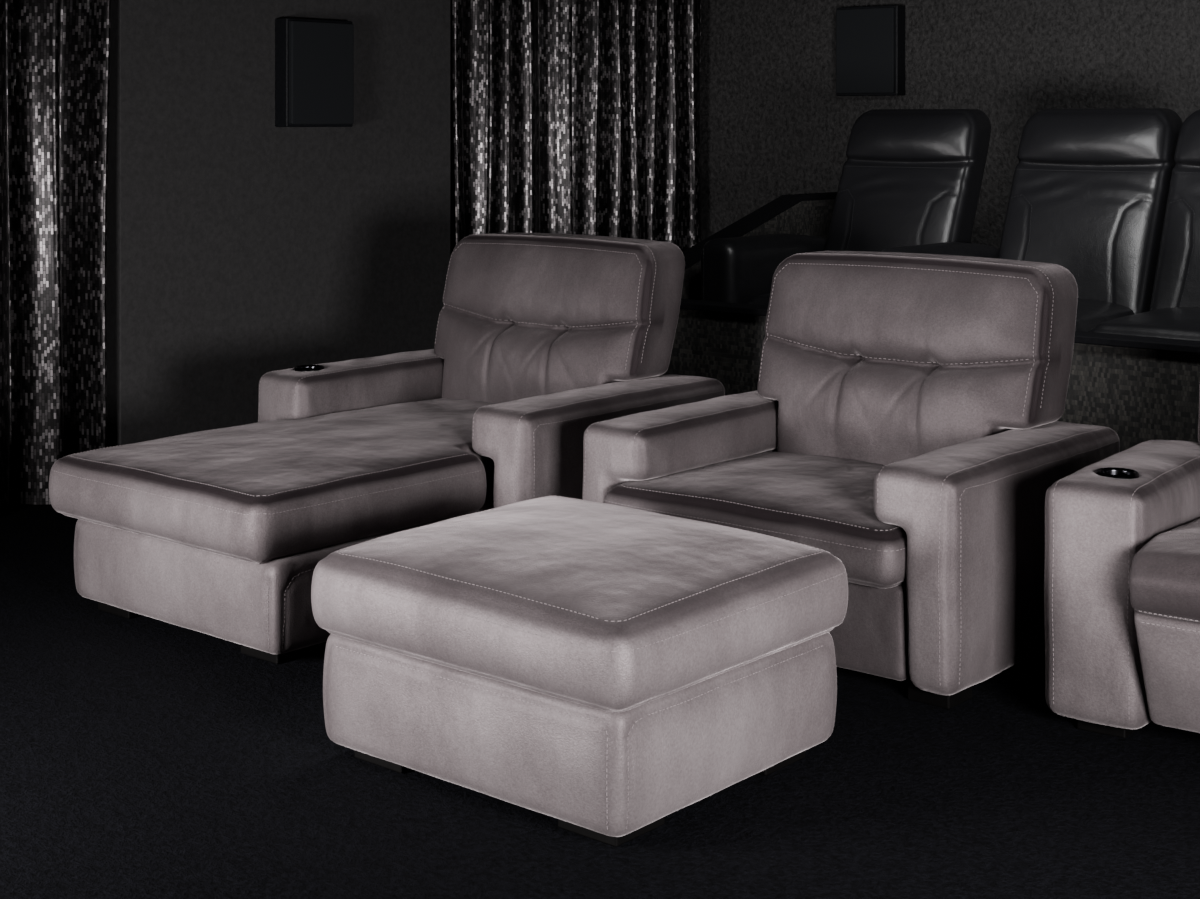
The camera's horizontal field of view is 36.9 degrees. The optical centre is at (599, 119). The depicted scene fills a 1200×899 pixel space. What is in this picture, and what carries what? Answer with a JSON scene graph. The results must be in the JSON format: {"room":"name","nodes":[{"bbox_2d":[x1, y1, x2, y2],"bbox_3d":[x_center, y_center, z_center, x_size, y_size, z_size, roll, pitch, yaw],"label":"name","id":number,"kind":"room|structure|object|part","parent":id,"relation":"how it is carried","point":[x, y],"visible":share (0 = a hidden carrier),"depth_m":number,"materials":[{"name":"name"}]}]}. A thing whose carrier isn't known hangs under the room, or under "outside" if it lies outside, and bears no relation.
{"room":"home theater","nodes":[
{"label":"home theater","id":0,"kind":"room"},
{"bbox_2d":[9,0,455,506],"bbox_3d":[-2.958,0.095,6.091,0.100,2.750,10.600,0,0,41],"label":"wall","id":1,"kind":"structure","parent":0,"point":[453,227],"depth_m":8.64,"materials":[{"name":"black paint"}]},
{"bbox_2d":[275,18,353,126],"bbox_3d":[-1.218,-0.200,7.722,0.100,0.460,0.370,0,0,41],"label":"wall speaker","id":2,"kind":"object","parent":1,"relation":"attached to","point":[314,58],"depth_m":7.65},
{"bbox_2d":[106,0,450,446],"bbox_3d":[-1.346,0.095,7.772,0.160,2.750,1.810,0,0,41],"label":"wall","id":3,"kind":"structure","parent":0,"point":[242,247],"depth_m":7.52,"materials":[{"name":"black paint"}]},
{"bbox_2d":[0,504,1199,898],"bbox_3d":[0.254,1.520,3.339,8.560,0.100,10.800,0,0,41],"label":"floor","id":4,"kind":"structure","parent":0,"point":[142,757],"depth_m":3.89,"materials":[{"name":"carpet"}]},
{"bbox_2d":[49,232,724,663],"bbox_3d":[-0.667,0.941,5.802,1.304,1.058,1.918,0,0,41],"label":"chaise longue","id":5,"kind":"object","parent":4,"relation":"on","point":[541,339],"visible":0.83,"depth_m":5.43,"materials":[{"name":"fabric"}]},
{"bbox_2d":[49,398,495,563],"bbox_3d":[-0.770,1.084,5.693,1.036,0.216,1.619,0,0,41],"label":"seat cushion","id":6,"kind":"object","parent":5,"relation":"on","point":[306,483],"depth_m":5.21,"materials":[{"name":"fabric"}]},
{"bbox_3d":[-0.771,1.141,6.473,0.273,0.581,1.034,0,0,41],"label":"arm","id":7,"kind":"part","parent":5,"relation":"part of","materials":[{"name":"fabric"}]},
{"bbox_2d":[434,232,684,403],"bbox_3d":[-0.173,0.761,6.367,0.974,0.697,0.383,0,0,41],"label":"cushion","id":8,"kind":"object","parent":5,"relation":"on","point":[522,315],"depth_m":6.21,"materials":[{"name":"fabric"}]},
{"bbox_3d":[0.012,1.148,5.802,0.272,0.568,1.034,0,0,41],"label":"arm","id":9,"kind":"part","parent":5,"relation":"part of","materials":[{"name":"fabric"}]},
{"bbox_2d":[311,496,847,846],"bbox_3d":[-0.046,1.211,4.160,0.974,0.518,0.874,0,0,41],"label":"ottoman","id":10,"kind":"object","parent":4,"relation":"on","point":[606,671],"visible":1,"depth_m":3.85,"materials":[{"name":"fabric"}]},
{"bbox_2d":[311,496,847,712],"bbox_3d":[-0.046,1.069,4.160,0.974,0.234,0.873,0,0,41],"label":"seat cushion","id":11,"kind":"object","parent":10,"relation":"on","point":[559,604],"depth_m":3.89,"materials":[{"name":"fabric"}]},
{"bbox_2d":[582,251,1119,708],"bbox_3d":[0.701,0.941,5.170,1.258,1.058,1.064,0,0,41],"label":"armchair","id":12,"kind":"object","parent":4,"relation":"on","point":[900,424],"visible":0.82,"depth_m":5.09,"materials":[{"name":"fabric"}]},
{"bbox_3d":[0.335,1.149,5.509,0.262,0.566,0.998,0,0,41],"label":"arm","id":13,"kind":"part","parent":12,"relation":"part of","materials":[{"name":"fabric"}]},
{"bbox_2d":[603,451,906,588],"bbox_3d":[0.595,1.090,5.057,0.982,0.180,0.754,0,0,41],"label":"seat cushion","id":14,"kind":"object","parent":12,"relation":"on","point":[824,500],"depth_m":4.88,"materials":[{"name":"fabric"}]},
{"bbox_2d":[757,251,1077,464],"bbox_3d":[0.926,0.761,5.426,0.974,0.697,0.382,0,0,41],"label":"cushion","id":15,"kind":"object","parent":12,"relation":"on","point":[868,357],"depth_m":5.29,"materials":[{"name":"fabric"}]},
{"bbox_3d":[1.089,1.149,4.863,0.268,0.566,0.999,0,0,41],"label":"arm","id":16,"kind":"part","parent":12,"relation":"part of","materials":[{"name":"fabric"}]},
{"bbox_2d":[661,299,1199,451],"bbox_3d":[2.652,1.077,4.826,6.645,0.785,0.120,0,0,41],"label":"raised platform","id":17,"kind":"structure","parent":4,"relation":"on","point":[1141,388],"depth_m":5.69,"materials":[{"name":"black carpet"}]},
{"bbox_2d":[1044,385,1199,737],"bbox_3d":[1.798,0.941,4.268,1.290,1.058,1.112,0,0,36],"label":"armchair","id":18,"kind":"object","parent":4,"relation":"on","point":[1122,569],"visible":1,"depth_m":4.21,"materials":[{"name":"fabric"}]},
{"bbox_3d":[1.706,1.178,4.141,0.744,0.464,0.798,0,0,36],"label":"seat and footrest","id":19,"kind":"part","parent":18,"relation":"part of","materials":[{"name":"fabric"}]},
{"bbox_3d":[1.497,1.120,3.859,0.688,0.033,0.025,0,0,36],"label":"seat and footrest stitching","id":20,"kind":"part","parent":18,"relation":"part of"},
{"bbox_2d":[1198,385,1199,443],"bbox_3d":[2.010,0.761,4.565,0.938,0.697,0.383,0,0,36],"label":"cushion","id":21,"kind":"object","parent":18,"relation":"on","point":[1199,385],"depth_m":4.75,"materials":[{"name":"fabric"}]},
{"bbox_3d":[3.519,1.280,5.838,6.645,0.380,2.545,0,0,41],"label":"raised platform","id":22,"kind":"object","parent":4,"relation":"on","visible":0},
{"bbox_2d":[701,109,998,305],"bbox_3d":[1.057,0.522,7.149,0.940,1.135,0.993,0,0,41],"label":"leather recliner","id":23,"kind":"object","parent":22,"relation":"on","point":[910,181],"visible":0.34,"depth_m":7.21,"materials":[{"name":"black leather"}]},
{"bbox_2d":[747,293,769,305],"bbox_3d":[1.010,0.762,7.071,0.612,0.216,0.754,0,0,41],"label":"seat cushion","id":24,"kind":"object","parent":23,"relation":"on","point":[752,298],"depth_m":6.96,"materials":[{"name":"black leather"}]},
{"bbox_3d":[0.704,0.762,7.325,0.175,0.595,0.800,0,0,41],"label":"arm","id":25,"kind":"part","parent":23,"relation":"part of","materials":[{"name":"black leather"}]},
{"bbox_3d":[1.240,0.352,7.340,0.600,0.795,0.466,0,0,41],"label":"backrest","id":26,"kind":"part","parent":23,"relation":"part of","materials":[{"name":"black leather"}]},
{"bbox_3d":[1.296,0.762,6.818,0.145,0.595,0.800,0,0,41],"label":"arm","id":27,"kind":"part","parent":23,"relation":"part of","materials":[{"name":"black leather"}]},
{"bbox_2d":[998,108,1182,331],"bbox_3d":[1.684,0.522,6.632,0.630,1.135,0.966,0,0,41],"label":"leather recliner","id":28,"kind":"object","parent":22,"relation":"on","point":[1088,197],"visible":0.41,"depth_m":6.70,"materials":[{"name":"black leather"}]},
{"bbox_2d":[1075,298,1134,331],"bbox_3d":[1.616,0.762,6.552,0.628,0.216,0.754,0,0,41],"label":"seat cushion","id":29,"kind":"object","parent":28,"relation":"on","point":[1091,312],"depth_m":6.39,"materials":[{"name":"black leather"}]},
{"bbox_2d":[1090,109,1199,340],"bbox_3d":[2.217,0.522,6.156,0.786,1.135,0.993,0,0,41],"label":"leather recliner","id":30,"kind":"object","parent":22,"relation":"on","point":[1174,312],"visible":0.56,"depth_m":6.42,"materials":[{"name":"black leather"}]},
{"bbox_2d":[1090,307,1199,340],"bbox_3d":[2.098,0.762,6.139,0.628,0.216,0.754,0,0,41],"label":"seat cushion","id":31,"kind":"object","parent":30,"relation":"on","point":[1183,323],"depth_m":5.99,"materials":[{"name":"black leather"}]},
{"bbox_3d":[2.328,0.352,6.408,0.615,0.795,0.466,0,0,41],"label":"backrest","id":32,"kind":"part","parent":30,"relation":"part of","materials":[{"name":"black leather"}]},
{"bbox_2d":[681,192,836,299],"bbox_3d":[0.918,0.900,7.988,0.098,1.140,2.665,0,0,41],"label":"armrest","id":33,"kind":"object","parent":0,"point":[810,218],"depth_m":7.75,"materials":[{"name":"black leather"}]},
{"bbox_2d":[700,0,1199,248],"bbox_3d":[3.735,0.095,7.401,8.560,2.750,0.100,0,0,41],"label":"wall","id":34,"kind":"structure","parent":0,"point":[774,124],"depth_m":9.10,"materials":[{"name":"black paint"}]},
{"bbox_2d":[836,5,904,95],"bbox_3d":[1.389,-0.355,9.280,0.370,0.460,0.100,0,0,41],"label":"wall speaker","id":35,"kind":"object","parent":34,"relation":"attached to","point":[870,40],"visible":1,"depth_m":9.22,"materials":[{"name":"plastic"}]},
{"bbox_3d":[0.254,-1.330,3.339,8.560,0.100,10.800,0,0,41],"label":"ceiling","id":36,"kind":"structure","parent":0,"visible":0},
{"bbox_2d":[0,0,110,513],"bbox_3d":[-2.882,0.100,5.947,0.200,2.710,2.904,0,0,41],"label":"curtain","id":37,"kind":"object","parent":36,"relation":"hanging from","point":[55,54],"visible":0.94,"depth_m":6.82,"materials":[{"name":"black fabric"}]},
{"bbox_2d":[452,0,701,251],"bbox_3d":[-0.063,0.100,9.240,0.196,2.710,2.014,0,0,41],"label":"curtain","id":38,"kind":"object","parent":36,"relation":"hanging from","point":[580,117],"visible":0.51,"depth_m":9.18,"materials":[{"name":"black fabric"}]}
]}

